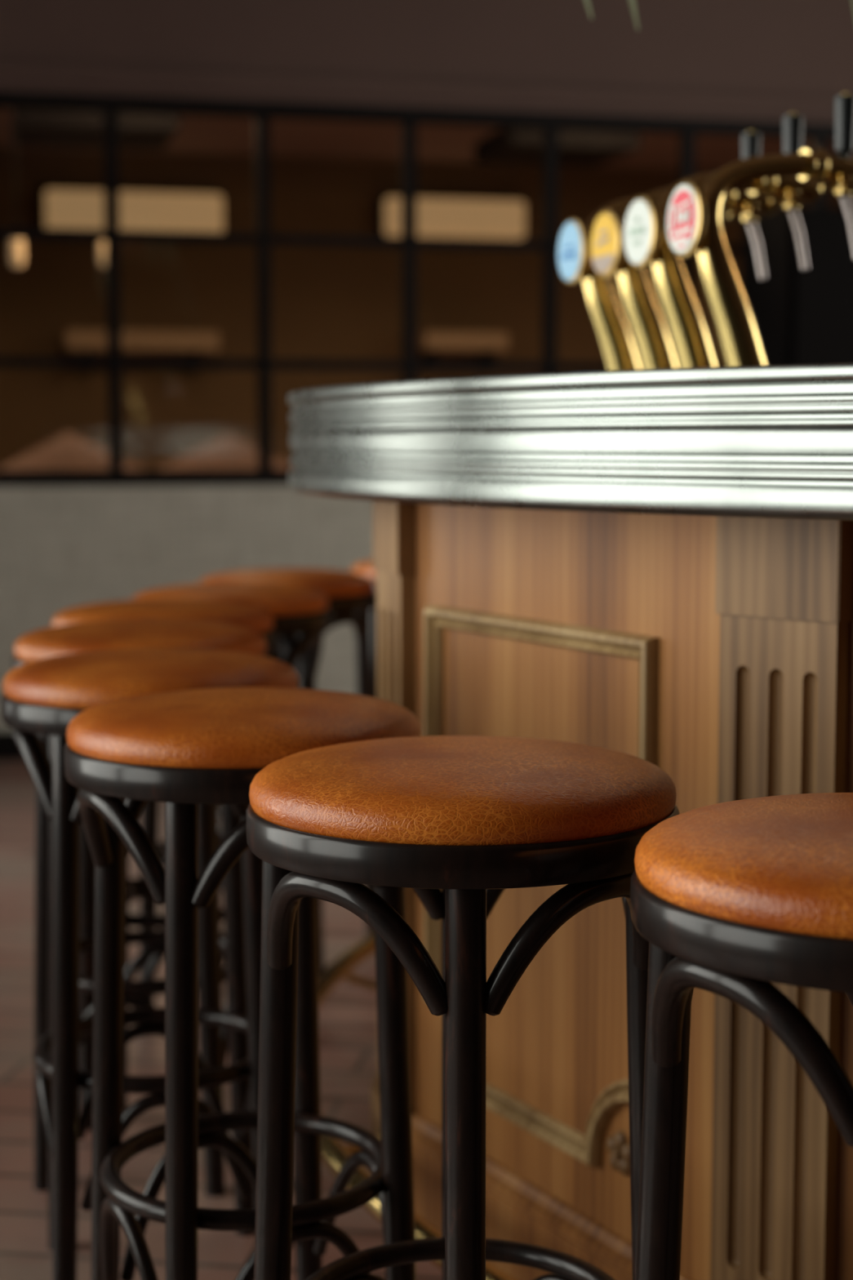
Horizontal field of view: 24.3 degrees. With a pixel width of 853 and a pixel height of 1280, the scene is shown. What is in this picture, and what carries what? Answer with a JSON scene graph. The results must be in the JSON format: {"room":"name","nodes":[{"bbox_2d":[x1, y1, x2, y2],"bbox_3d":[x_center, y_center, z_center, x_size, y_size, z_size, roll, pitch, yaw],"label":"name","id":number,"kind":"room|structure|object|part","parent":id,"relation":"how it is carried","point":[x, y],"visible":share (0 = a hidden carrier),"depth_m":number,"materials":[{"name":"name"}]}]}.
{"room":"bar","nodes":[
{"label":"bar","id":0,"kind":"room"},
{"bbox_2d":[0,485,372,731],"bbox_3d":[1.763,-0.138,7.737,8.570,0.955,0.120,-1,6,-13],"label":"wall","id":1,"kind":"structure","parent":0,"point":[62,548],"depth_m":7.00,"materials":[{"name":"grey paint"}]},
{"bbox_2d":[0,731,23,760],"bbox_3d":[1.779,0.294,7.712,8.570,0.100,0.026,-1,6,-13],"label":"baseboard","id":2,"kind":"structure","parent":1,"relation":"attached to","point":[9,749],"depth_m":6.94,"materials":[{"name":"black paint"}]},
{"bbox_2d":[0,90,835,486],"bbox_3d":[1.769,-1.280,7.598,8.570,1.345,0.072,-1,6,-13],"label":"window","id":3,"kind":"structure","parent":1,"relation":"in","point":[110,105],"depth_m":7.04,"materials":[{"name":"black paint"}]},
{"bbox_3d":[-1.352,-1.623,6.818,0.484,0.407,0.006,-1,6,-13],"label":"pane","id":4,"kind":"part","parent":3,"relation":"part of","materials":[{"name":"clear glass"}]},
{"bbox_3d":[-0.837,-1.635,6.939,0.484,0.407,0.006,-1,6,-13],"label":"pane","id":5,"kind":"part","parent":3,"relation":"part of","materials":[{"name":"clear glass"}]},
{"bbox_3d":[-0.837,-1.196,6.983,0.484,0.404,0.006,-1,6,-13],"label":"pane","id":6,"kind":"part","parent":3,"relation":"part of","materials":[{"name":"clear glass"}]},
{"bbox_3d":[-0.837,-0.781,7.025,0.484,0.357,0.006,-1,6,-13],"label":"pane","id":7,"kind":"part","parent":3,"relation":"part of","materials":[{"name":"clear glass"}]},
{"bbox_3d":[-0.321,-1.647,7.061,0.484,0.407,0.006,-1,6,-13],"label":"pane","id":8,"kind":"part","parent":3,"relation":"part of","materials":[{"name":"clear glass"}]},
{"bbox_3d":[-0.321,-1.208,7.105,0.484,0.404,0.006,-1,6,-13],"label":"pane","id":9,"kind":"part","parent":3,"relation":"part of","materials":[{"name":"clear glass"}]},
{"bbox_3d":[0.195,-1.659,7.183,0.484,0.407,0.006,-1,6,-13],"label":"pane","id":10,"kind":"part","parent":3,"relation":"part of","materials":[{"name":"glass"}]},
{"bbox_3d":[0.195,-1.220,7.227,0.484,0.404,0.006,-1,6,-13],"label":"pane","id":11,"kind":"part","parent":3,"relation":"part of","materials":[{"name":"glass"}]},
{"bbox_3d":[0.711,-1.672,7.305,0.484,0.407,0.006,-1,6,-13],"label":"pane","id":12,"kind":"part","parent":3,"relation":"part of","materials":[{"name":"clear glass"}]},
{"bbox_3d":[1.226,-1.684,7.426,0.484,0.407,0.006,-1,6,-13],"label":"pane","id":13,"kind":"part","parent":3,"relation":"part of","materials":[{"name":"glass"}]},
{"bbox_2d":[0,760,441,1279],"bbox_3d":[2.300,0.657,5.091,9.800,0.100,16.400,0,6,0],"label":"floor","id":14,"kind":"structure","parent":0,"point":[348,1016],"depth_m":3.45,"materials":[{"name":"brown wood"}]},
{"bbox_2d":[0,431,146,471],"bbox_3d":[-1.367,-0.235,7.731,0.923,1.151,0.772,-1,6,-13],"label":"table","id":15,"kind":"object","parent":14,"relation":"on","point":[68,451],"visible":0.14,"depth_m":7.98,"materials":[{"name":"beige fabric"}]},
{"bbox_2d":[12,618,268,1196],"bbox_3d":[-0.432,0.393,3.039,0.384,0.842,0.384,3,6,25],"label":"bar stool","id":16,"kind":"object","parent":14,"relation":"on","point":[100,635],"visible":0.37,"depth_m":2.92,"materials":[{"name":"black wood"}]},
{"bbox_3d":[-0.564,0.442,2.933,0.054,0.766,0.034,-5,7,-40],"label":"leg","id":17,"kind":"part","parent":16,"relation":"part of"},
{"bbox_3d":[-0.542,0.418,3.174,0.034,0.766,0.054,-5,7,-40],"label":"leg","id":18,"kind":"part","parent":16,"relation":"part of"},
{"bbox_2d":[13,618,266,662],"bbox_3d":[-0.432,0.000,3.000,0.379,0.052,0.379,-5,7,-40],"label":"seat cushion","id":19,"kind":"object","parent":16,"relation":"on","point":[100,635],"depth_m":2.90,"materials":[{"name":"leather"}]},
{"bbox_3d":[-0.322,0.444,2.912,0.034,0.766,0.054,-5,7,-40],"label":"leg","id":20,"kind":"part","parent":16,"relation":"part of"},
{"bbox_2d":[0,648,298,1279],"bbox_3d":[-0.355,0.437,2.601,0.384,0.842,0.384,1,6,12],"label":"bar stool","id":21,"kind":"object","parent":14,"relation":"on","point":[42,696],"visible":0.58,"depth_m":2.47,"materials":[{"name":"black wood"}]},
{"bbox_3d":[-0.499,0.466,2.698,0.054,0.766,0.034,4,7,33],"label":"leg","id":22,"kind":"part","parent":21,"relation":"part of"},
{"bbox_3d":[-0.449,0.489,2.462,0.034,0.766,0.054,4,7,33],"label":"leg","id":23,"kind":"part","parent":21,"relation":"part of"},
{"bbox_2d":[2,648,298,709],"bbox_3d":[-0.355,0.043,2.562,0.379,0.052,0.379,4,7,33],"label":"seat cushion","id":24,"kind":"object","parent":21,"relation":"on","point":[86,680],"depth_m":2.45,"materials":[{"name":"leather"}]},
{"bbox_3d":[-0.262,0.461,2.748,0.034,0.766,0.054,4,7,33],"label":"leg","id":25,"kind":"part","parent":21,"relation":"part of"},
{"bbox_3d":[-0.211,0.484,2.512,0.054,0.766,0.034,4,7,33],"label":"leg","id":26,"kind":"part","parent":21,"relation":"part of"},
{"bbox_2d":[51,598,275,1111],"bbox_3d":[-0.452,0.353,3.442,0.384,0.842,0.384,-2,6,-23],"label":"bar stool","id":27,"kind":"object","parent":14,"relation":"on","point":[256,619],"visible":0.27,"depth_m":3.30,"materials":[{"name":"black leather"}]},
{"bbox_3d":[-0.511,0.407,3.285,0.034,0.766,0.054,2,6,20],"label":"leg","id":28,"kind":"part","parent":27,"relation":"part of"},
{"bbox_2d":[51,598,274,633],"bbox_3d":[-0.452,-0.041,3.403,0.379,0.052,0.379,2,6,20],"label":"seat cushion","id":29,"kind":"object","parent":27,"relation":"on","point":[256,619],"depth_m":3.31,"materials":[{"name":"leather"}]},
{"bbox_3d":[-0.393,0.375,3.606,0.034,0.766,0.054,2,6,20],"label":"leg","id":30,"kind":"part","parent":27,"relation":"part of","materials":[{"name":"black metal"}]},
{"bbox_2d":[156,433,293,470],"bbox_3d":[-0.843,-0.349,8.877,0.969,1.151,0.772,-1,6,-13],"label":"table","id":31,"kind":"object","parent":14,"relation":"on","point":[227,451],"visible":0.1,"depth_m":9.13,"materials":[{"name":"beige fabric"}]},
{"bbox_2d":[132,582,329,1004],"bbox_3d":[-0.378,0.312,3.850,0.384,0.842,0.384,2,6,23],"label":"bar stool","id":32,"kind":"object","parent":14,"relation":"on","point":[302,611],"visible":0.33,"depth_m":3.75,"materials":[{"name":"black leather"}]},
{"bbox_3d":[-0.527,0.358,3.769,0.054,0.766,0.034,-3,7,-30],"label":"leg","id":33,"kind":"part","parent":32,"relation":"part of","materials":[{"name":"black metal"}]},
{"bbox_2d":[132,582,328,616],"bbox_3d":[-0.378,-0.081,3.811,0.379,0.052,0.379,-3,7,-30],"label":"seat cushion","id":34,"kind":"object","parent":32,"relation":"on","point":[277,599],"depth_m":3.70,"materials":[{"name":"leather"}]},
{"bbox_3d":[-0.292,0.365,3.706,0.034,0.766,0.054,-3,7,-30],"label":"leg","id":35,"kind":"part","parent":32,"relation":"part of","materials":[{"name":"black metal"}]},
{"bbox_3d":[-0.229,0.341,3.939,0.054,0.766,0.034,-3,7,-30],"label":"leg","id":36,"kind":"part","parent":32,"relation":"part of","materials":[{"name":"black metal"}]},
{"bbox_2d":[63,687,420,1279],"bbox_3d":[-0.196,0.480,2.174,0.384,0.842,0.384,6,8,44],"label":"bar stool","id":37,"kind":"object","parent":14,"relation":"on","point":[184,749],"visible":0.7,"depth_m":2.07,"materials":[{"name":"black wood"}]},
{"bbox_3d":[-0.359,0.512,2.230,0.054,0.766,0.034,2,6,18],"label":"leg","id":38,"kind":"part","parent":37,"relation":"part of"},
{"bbox_3d":[-0.249,0.534,2.015,0.034,0.766,0.054,2,6,18],"label":"leg","id":39,"kind":"part","parent":37,"relation":"part of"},
{"bbox_2d":[66,687,420,768],"bbox_3d":[-0.196,0.086,2.134,0.379,0.052,0.379,2,6,18],"label":"seat cushion","id":40,"kind":"object","parent":37,"relation":"on","point":[224,727],"depth_m":2.01,"materials":[{"name":"leather"}]},
{"bbox_3d":[-0.143,0.501,2.340,0.034,0.766,0.054,2,6,18],"label":"leg","id":41,"kind":"part","parent":37,"relation":"part of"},
{"bbox_3d":[-0.033,0.523,2.124,0.054,0.766,0.034,2,6,18],"label":"leg","id":42,"kind":"part","parent":37,"relation":"part of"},
{"bbox_2d":[200,568,376,936],"bbox_3d":[-0.300,0.267,4.298,0.384,0.842,0.384,2,6,18],"label":"bar stool","id":43,"kind":"object","parent":14,"relation":"on","point":[351,596],"visible":0.27,"depth_m":4.17,"materials":[{"name":"black leather"}]},
{"bbox_2d":[200,568,374,597],"bbox_3d":[-0.300,-0.126,4.259,0.379,0.052,0.379,-1,6,-5],"label":"seat cushion","id":44,"kind":"object","parent":43,"relation":"on","point":[331,583],"depth_m":4.15,"materials":[{"name":"leather"}]},
{"bbox_3d":[-0.285,0.322,4.132,0.034,0.766,0.054,-1,6,-5],"label":"leg","id":45,"kind":"part","parent":43,"relation":"part of","materials":[{"name":"black metal"}]},
{"bbox_3d":[-0.129,0.304,4.317,0.054,0.766,0.034,-1,6,-5],"label":"leg","id":46,"kind":"part","parent":43,"relation":"part of","materials":[{"name":"black metal"}]},
{"bbox_2d":[351,559,376,697],"bbox_3d":[0.010,0.220,4.766,0.384,0.842,0.384,3,6,25],"label":"bar stool","id":47,"kind":"object","parent":14,"relation":"on","point":[365,567],"visible":0.03,"depth_m":4.63,"materials":[{"name":"black wood"}]},
{"bbox_2d":[351,559,376,580],"bbox_3d":[0.010,-0.173,4.726,0.379,0.052,0.379,-5,7,-40],"label":"seat cushion","id":48,"kind":"object","parent":47,"relation":"on","point":[365,567],"depth_m":4.63,"materials":[{"name":"leather"}]},
{"bbox_3d":[-0.121,0.269,4.660,0.054,0.766,0.034,-5,7,-40],"label":"leg","id":49,"kind":"part","parent":47,"relation":"part of","materials":[{"name":"black metal"}]},
{"bbox_2d":[245,735,679,1279],"bbox_3d":[0.032,0.517,1.802,0.384,0.842,0.384,2,6,20],"label":"bar stool","id":50,"kind":"object","parent":14,"relation":"on","point":[473,819],"visible":0.91,"depth_m":1.63,"materials":[{"name":"leather"}]},
{"bbox_3d":[-0.140,0.555,1.806,0.054,0.766,0.034,0,6,0],"label":"leg","id":51,"kind":"part","parent":50,"relation":"part of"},
{"bbox_3d":[0.032,0.538,1.977,0.034,0.766,0.054,0,6,0],"label":"leg","id":52,"kind":"part","parent":50,"relation":"part of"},
{"bbox_2d":[248,735,676,845],"bbox_3d":[0.032,0.123,1.763,0.379,0.052,0.379,0,6,0],"label":"seat cushion","id":53,"kind":"object","parent":50,"relation":"on","point":[433,790],"depth_m":1.64,"materials":[{"name":"leather"}]},
{"bbox_3d":[0.032,0.572,1.635,0.034,0.766,0.054,0,6,0],"label":"leg","id":54,"kind":"part","parent":50,"relation":"part of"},
{"bbox_3d":[0.204,0.555,1.806,0.054,0.766,0.034,0,6,0],"label":"leg","id":55,"kind":"part","parent":50,"relation":"part of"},
{"bbox_2d":[370,500,852,1279],"bbox_3d":[1.555,0.266,3.290,3.277,1.035,3.280,0,6,0],"label":"bar counter","id":56,"kind":"object","parent":14,"relation":"on","point":[715,653],"depth_m":2.35,"materials":[{"name":"brown wood"}]},
{"bbox_2d":[318,932,517,1279],"bbox_3d":[1.556,0.688,3.332,3.587,0.080,3.587,0,6,0],"label":"rail","id":57,"kind":"object","parent":56,"relation":"attached to","point":[334,1153],"visible":0.2,"depth_m":2.79,"materials":[{"name":"gold metal"}]},
{"bbox_3d":[0.130,0.304,2.529,0.018,0.663,0.525,-3,7,-29],"label":"panel moulding","id":58,"kind":"part","parent":56,"relation":"part of","materials":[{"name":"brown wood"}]},
{"bbox_3d":[0.171,0.344,2.509,0.030,1.035,0.771,-3,7,-29],"label":"panel","id":59,"kind":"part","parent":56,"relation":"part of","materials":[{"name":"brown wood"}]},
{"bbox_2d":[287,362,852,520],"bbox_3d":[1.556,-0.323,3.231,3.556,0.150,3.556,-4,7,-34],"label":"countertop","id":60,"kind":"structure","parent":56,"relation":"on","point":[765,441],"depth_m":2.11,"materials":[{"name":"silver metal"}]},
{"bbox_2d":[557,195,738,370],"bbox_3d":[0.362,-0.548,3.162,0.298,0.341,0.100,-2,6,-20],"label":"tap","id":61,"kind":"object","parent":60,"relation":"on","point":[620,352],"visible":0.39,"depth_m":3.12,"materials":[{"name":"gold metal"}]},
{"bbox_2d":[591,128,779,369],"bbox_3d":[0.405,-0.575,3.039,0.298,0.419,0.100,-2,6,-20],"label":"tap","id":62,"kind":"object","parent":60,"relation":"on","point":[653,341],"visible":0.56,"depth_m":3.00,"materials":[{"name":"gold metal"}]},
{"bbox_2d":[727,203,761,223],"bbox_3d":[0.489,-0.666,3.060,0.052,0.042,0.036,-2,6,-20],"label":"faucet","id":63,"kind":"object","parent":62,"relation":"on","point":[749,213],"depth_m":3.05,"materials":[{"name":"gold metal"}]},
{"bbox_3d":[0.501,-0.739,3.057,0.031,0.084,0.031,-2,6,-20],"label":"tap handle","id":64,"kind":"part","parent":62,"relation":"part of","materials":[{"name":"black plastic"}]},
{"bbox_3d":[0.512,-0.608,3.074,0.038,0.097,0.015,-2,6,-20],"label":"spout","id":65,"kind":"part","parent":62,"relation":"part of","materials":[{"name":"metal"}]},
{"bbox_2d":[623,111,822,368],"bbox_3d":[0.439,-0.559,2.873,0.298,0.419,0.100,-2,6,-20],"label":"tap","id":66,"kind":"object","parent":60,"relation":"on","point":[646,241],"visible":0.63,"depth_m":2.84,"materials":[{"name":"gold metal"}]},
{"bbox_2d":[768,189,804,211],"bbox_3d":[0.523,-0.649,2.895,0.052,0.042,0.036,-2,6,-20],"label":"faucet","id":67,"kind":"object","parent":66,"relation":"on","point":[791,200],"depth_m":2.89,"materials":[{"name":"gold metal"}]},
{"bbox_3d":[0.535,-0.723,2.892,0.031,0.084,0.031,-2,6,-20],"label":"tap handle","id":68,"kind":"part","parent":66,"relation":"part of","materials":[{"name":"black plastic"}]},
{"bbox_3d":[0.546,-0.592,2.909,0.038,0.097,0.015,-2,6,-20],"label":"spout","id":69,"kind":"part","parent":66,"relation":"part of","materials":[{"name":"metal"}]},
{"bbox_2d":[666,91,852,366],"bbox_3d":[0.481,-0.542,2.710,0.299,0.419,0.100,-2,6,-20],"label":"tap","id":70,"kind":"object","parent":60,"relation":"on","point":[694,214],"visible":0.89,"depth_m":2.67,"materials":[{"name":"gold metal"}]},
{"bbox_2d":[818,173,852,197],"bbox_3d":[0.566,-0.633,2.732,0.052,0.042,0.036,-2,6,-20],"label":"faucet","id":71,"kind":"object","parent":70,"relation":"on","point":[841,184],"depth_m":2.72,"materials":[{"name":"gold metal"}]},
{"bbox_3d":[0.577,-0.707,2.729,0.031,0.084,0.031,-2,6,-20],"label":"tap handle","id":72,"kind":"part","parent":70,"relation":"part of","materials":[{"name":"black plastic"}]},
{"bbox_3d":[0.588,-0.575,2.746,0.038,0.097,0.015,-2,6,-20],"label":"spout","id":73,"kind":"part","parent":70,"relation":"part of","materials":[{"name":"metal"}]},
{"bbox_3d":[0.749,0.403,1.925,0.771,1.035,0.030,3,7,30],"label":"panel","id":74,"kind":"part","parent":56,"relation":"part of","materials":[{"name":"brown wood"}]},
{"bbox_2d":[630,792,852,1279],"bbox_3d":[0.343,0.548,1.492,0.384,0.842,0.384,-1,6,-9],"label":"bar stool","id":75,"kind":"object","parent":14,"relation":"on","point":[731,900],"visible":1,"depth_m":1.37,"materials":[{"name":"black leather"}]},
{"bbox_3d":[0.176,0.582,1.534,0.054,0.766,0.034,1,6,13],"label":"leg","id":76,"kind":"part","parent":75,"relation":"part of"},
{"bbox_2d":[634,792,852,939],"bbox_3d":[0.343,0.154,1.453,0.379,0.052,0.379,1,6,13],"label":"seat cushion","id":77,"kind":"object","parent":75,"relation":"on","point":[780,867],"depth_m":1.36,"materials":[{"name":"leather"}]},
{"bbox_2d":[741,206,852,364],"bbox_3d":[1.827,-0.590,7.355,1.240,1.930,0.481,-1,6,-13],"label":"tall cabinet","id":78,"kind":"object","parent":14,"relation":"on","point":[806,317],"visible":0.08,"depth_m":6.97,"materials":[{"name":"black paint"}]},
{"bbox_3d":[1.486,-0.590,7.058,0.392,1.830,0.020,-1,6,-13],"label":"door","id":79,"kind":"part","parent":78,"relation":"part of","materials":[{"name":"black paint"}]},
{"bbox_2d":[0,147,852,470],"bbox_3d":[0.934,-1.553,11.106,8.570,3.100,0.104,-1,6,-13],"label":"wall","id":80,"kind":"structure","parent":0,"point":[328,303],"depth_m":10.59,"materials":[{"name":"brown"}]},
{"bbox_2d":[40,186,224,232],"bbox_3d":[-1.523,-2.221,10.319,0.943,0.248,0.160,-1,6,-13],"label":"wall lamp","id":81,"kind":"object","parent":80,"relation":"attached to","point":[62,207],"visible":0.66,"depth_m":10.25,"materials":[{"name":"cream fabric lampshade"}]},
{"bbox_2d":[62,329,218,375],"bbox_3d":[-1.490,-1.493,10.317,0.781,0.218,0.320,-1,6,-13],"label":"wall shelf","id":82,"kind":"object","parent":80,"relation":"attached to","point":[86,341],"visible":0.85,"depth_m":10.17,"materials":[{"name":"beige paint"}]},
{"bbox_2d":[377,194,525,239],"bbox_3d":[0.146,-2.276,10.711,0.798,0.238,0.160,-1,6,-13],"label":"wall lamp","id":83,"kind":"object","parent":80,"relation":"attached to","point":[437,216],"visible":0.8,"depth_m":10.65,"materials":[{"name":"cream fabric lampshade"}]},
{"bbox_2d":[417,331,508,374],"bbox_3d":[0.180,-1.549,10.709,0.459,0.211,0.320,-1,6,-13],"label":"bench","id":84,"kind":"object","parent":80,"relation":"attached to","point":[429,343],"visible":0.82,"depth_m":10.57,"materials":[{"name":"beige paint"}]},
{"bbox_2d":[0,0,852,123],"bbox_3d":[1.763,-2.349,7.516,8.570,0.800,0.120,-1,6,-13],"label":"wall","id":85,"kind":"structure","parent":0,"point":[788,48],"depth_m":7.09,"materials":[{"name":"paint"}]},
{"bbox_2d":[0,62,835,115],"bbox_3d":[1.781,-2.001,7.475,8.570,0.055,0.035,-1,6,-13],"label":"trim","id":86,"kind":"structure","parent":85,"relation":"attached to","point":[27,73],"depth_m":7.02,"materials":[{"name":"brown paint"}]},
{"bbox_2d":[0,108,852,171],"bbox_3d":[1.347,-2.494,9.261,8.570,0.100,3.480,-1,6,-13],"label":"ceiling","id":87,"kind":"structure","parent":0,"point":[195,135],"depth_m":10.07,"materials":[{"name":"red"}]},
{"bbox_2d":[8,108,24,266],"bbox_3d":[-1.586,-1.861,7.633,0.060,0.838,0.060,0,6,0],"label":"pendant lamp","id":88,"kind":"object","parent":87,"relation":"hanging from","point":[16,251],"visible":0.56,"depth_m":7.65,"materials":[{"name":"brown"}]},
{"bbox_3d":[-1.586,-1.925,7.627,0.007,0.709,0.007,-2,6,-22],"label":"cord","id":89,"kind":"part","parent":88,"relation":"part of","materials":[{"name":"black paint"}]},
{"bbox_3d":[-1.586,-1.511,7.668,0.060,0.135,0.060,0,6,0],"label":"lamp shade","id":90,"kind":"part","parent":88,"relation":"part of","materials":[{"name":"brown"}]},
{"bbox_2d":[11,108,178,150],"bbox_3d":[-1.409,-2.239,8.361,0.662,0.233,0.600,-1,6,-13],"label":"ceiling box","id":91,"kind":"object","parent":87,"relation":"hanging from","point":[34,127],"visible":0.55,"depth_m":8.16,"materials":[{"name":"black paint"}]},
{"bbox_2d":[97,114,105,266],"bbox_3d":[-1.254,-1.872,7.712,0.060,0.831,0.060,0,6,0],"label":"pendant lamp","id":92,"kind":"object","parent":87,"relation":"hanging from","point":[101,254],"visible":0.23,"depth_m":7.72,"materials":[{"name":"brown"}]},
{"bbox_3d":[-1.254,-1.526,7.746,0.060,0.135,0.060,0,6,0],"label":"lamp shade","id":93,"kind":"part","parent":92,"relation":"part of","materials":[{"name":"brown"}]},
{"bbox_3d":[-1.254,-1.936,7.705,0.007,0.702,0.007,2,6,22],"label":"cord","id":94,"kind":"part","parent":92,"relation":"part of","materials":[{"name":"black paint"}]},
{"bbox_2d":[474,127,639,167],"bbox_3d":[0.574,-2.280,8.830,0.594,0.244,0.600,-1,6,-13],"label":"ceiling box","id":95,"kind":"object","parent":87,"relation":"hanging from","point":[505,145],"visible":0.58,"depth_m":8.62,"materials":[{"name":"black paint"}]},
{"bbox_3d":[2.300,-2.527,4.772,9.800,0.100,16.400,0,6,0],"label":"ceiling","id":96,"kind":"structure","parent":0,"visible":0},
{"bbox_2d":[584,0,852,30],"bbox_3d":[0.336,-1.576,2.863,0.498,1.414,0.404,3,7,31],"label":"hanging plant","id":97,"kind":"object","parent":96,"relation":"hanging from","point":[632,2],"visible":1,"depth_m":2.79,"materials":[{"name":"green plant"}]}
]}

